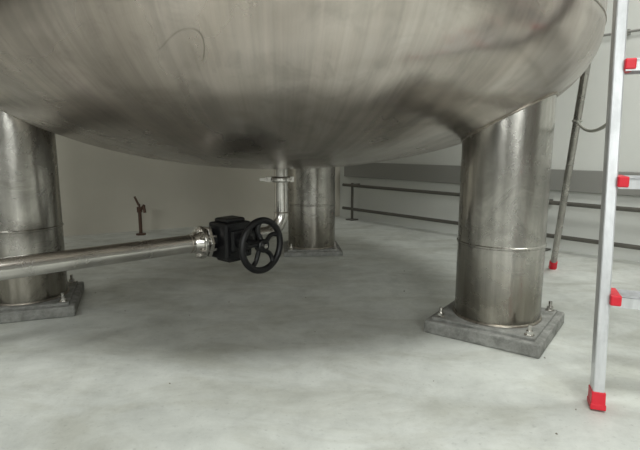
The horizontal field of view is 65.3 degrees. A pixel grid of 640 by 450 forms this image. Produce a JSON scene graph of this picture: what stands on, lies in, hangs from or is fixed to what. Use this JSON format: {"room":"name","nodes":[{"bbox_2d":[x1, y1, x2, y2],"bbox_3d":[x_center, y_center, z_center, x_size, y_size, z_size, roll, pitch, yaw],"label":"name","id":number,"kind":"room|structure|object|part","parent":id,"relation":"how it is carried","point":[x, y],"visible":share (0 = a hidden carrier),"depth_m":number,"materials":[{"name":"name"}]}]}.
{"room":"processing plant","nodes":[
{"label":"processing plant","id":0,"kind":"room"},
{"bbox_2d":[55,134,339,235],"bbox_3d":[-3.398,-2.287,3.175,8.200,5.000,0.200,-5,10,-27],"label":"wall","id":1,"kind":"structure","parent":0,"point":[99,186],"depth_m":4.37,"materials":[{"name":"white paint"}]},
{"bbox_2d":[0,216,639,449],"bbox_3d":[-1.000,0.790,0.128,15.000,0.100,13.000,0,9,0],"label":"floor","id":2,"kind":"structure","parent":0,"point":[256,363],"depth_m":1.75,"materials":[{"name":"concrete"}]},
{"bbox_2d":[0,274,83,323],"bbox_3d":[-1.355,0.334,2.323,0.430,0.098,0.430,-3,10,-20],"label":"concrete footing","id":3,"kind":"object","parent":2,"relation":"on","point":[66,305],"visible":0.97,"depth_m":2.17,"materials":[{"name":"grey concrete"}]},
{"bbox_3d":[-1.355,0.330,2.323,0.380,0.012,0.380,-3,10,-20],"label":"plate","id":4,"kind":"part","parent":3,"relation":"part of","materials":[{"name":"concrete"}]},
{"bbox_2d":[134,196,145,235],"bbox_3d":[-1.487,-0.078,4.159,0.108,0.324,0.085,0,9,0],"label":"tap","id":5,"kind":"object","parent":2,"relation":"on","point":[139,209],"visible":1,"depth_m":4.15,"materials":[{"name":"brown metal"}]},
{"bbox_2d":[283,240,342,256],"bbox_3d":[-0.060,0.141,3.568,0.400,0.080,0.400,-1,9,-5],"label":"concrete footing","id":6,"kind":"object","parent":2,"relation":"on","point":[335,250],"visible":0.59,"depth_m":3.39,"materials":[{"name":"grey concrete"}]},
{"bbox_3d":[-0.060,0.146,3.569,0.350,0.012,0.350,-1,9,-5],"label":"plate","id":7,"kind":"part","parent":6,"relation":"part of","materials":[{"name":"concrete"}]},
{"bbox_2d":[342,183,639,251],"bbox_3d":[2.590,0.170,2.488,0.140,0.370,7.050,-8,12,-41],"label":"railing","id":8,"kind":"object","parent":2,"relation":"on","point":[352,185],"visible":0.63,"depth_m":4.16,"materials":[{"name":"grey metal"}]},
{"bbox_2d":[424,300,564,358],"bbox_3d":[0.725,0.375,2.056,0.440,0.102,0.440,7,11,35],"label":"concrete footing","id":9,"kind":"object","parent":2,"relation":"on","point":[531,341],"visible":0.69,"depth_m":1.90,"materials":[{"name":"grey concrete"}]},
{"bbox_2d":[0,0,607,327],"bbox_3d":[-0.200,-1.623,2.270,2.752,3.902,2.752,4,10,21],"label":"storage tank","id":10,"kind":"object","parent":9,"relation":"on","point":[309,89],"visible":0.98,"depth_m":1.45,"materials":[{"name":"silver metal"}]},
{"bbox_3d":[-1.355,-0.171,2.242,0.340,1.000,0.340,0,9,0],"label":"leg","id":11,"kind":"part","parent":10,"relation":"part of","materials":[{"name":"silver metal"}]},
{"bbox_2d":[0,169,293,280],"bbox_3d":[-1.300,0.156,1.624,2.990,0.672,0.169,-7,12,-39],"label":"pipe","id":12,"kind":"object","parent":10,"relation":"attached to","point":[13,267],"visible":0.73,"depth_m":2.00,"materials":[{"name":"silver metal"}]},
{"bbox_2d":[190,215,282,273],"bbox_3d":[-0.381,0.072,2.281,0.430,0.249,0.408,0,9,0],"label":"valve","id":13,"kind":"object","parent":12,"relation":"attached to","point":[229,239],"visible":0.98,"depth_m":2.23,"materials":[{"name":"black paint"}]},
{"bbox_3d":[-0.305,0.079,2.219,0.177,0.132,0.124,8,12,41],"label":"stem","id":14,"kind":"part","parent":13,"relation":"part of","materials":[{"name":"black paint"}]},
{"bbox_3d":[-0.060,-0.363,3.487,0.340,1.018,0.340,0,9,0],"label":"leg","id":15,"kind":"part","parent":10,"relation":"part of","materials":[{"name":"silver metal"}]},
{"bbox_3d":[0.725,-0.129,1.975,0.340,0.996,0.340,0,9,0],"label":"leg","id":16,"kind":"part","parent":10,"relation":"part of","materials":[{"name":"silver metal"}]},
{"bbox_3d":[0.725,0.369,2.055,0.390,0.012,0.390,7,11,35],"label":"plate","id":17,"kind":"part","parent":9,"relation":"part of","materials":[{"name":"concrete"}]},
{"bbox_2d":[548,0,639,410],"bbox_3d":[1.350,-0.703,1.968,0.582,2.267,1.789,3,10,20],"label":"step ladder","id":18,"kind":"object","parent":2,"relation":"on","point":[605,296],"visible":0.99,"depth_m":1.41,"materials":[{"name":"metal"}]},
{"bbox_3d":[1.032,-0.392,1.928,0.048,0.074,1.112,4,10,23],"label":"spreader cord","id":19,"kind":"part","parent":18,"relation":"part of","materials":[{"name":"grey fabric"}]},
{"bbox_2d":[340,0,639,261],"bbox_3d":[2.936,-2.095,1.992,0.200,5.000,8.200,-8,12,-41],"label":"wall","id":20,"kind":"structure","parent":0,"point":[580,222],"depth_m":3.46,"materials":[{"name":"white paint"}]},
{"bbox_2d":[344,163,639,195],"bbox_3d":[2.544,-0.162,2.562,0.046,0.160,6.900,-8,12,-41],"label":"wall stripe","id":21,"kind":"object","parent":20,"relation":"attached to","point":[585,181],"visible":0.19,"depth_m":4.22,"materials":[{"name":"grey paint"}]},
{"bbox_2d":[603,29,639,36],"bbox_3d":[2.614,-1.078,2.341,0.036,0.030,7.100,-8,12,-41],"label":"conduit","id":22,"kind":"object","parent":20,"relation":"attached to","point":[629,31],"visible":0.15,"depth_m":3.10,"materials":[{"name":"grey metal"}]}
]}

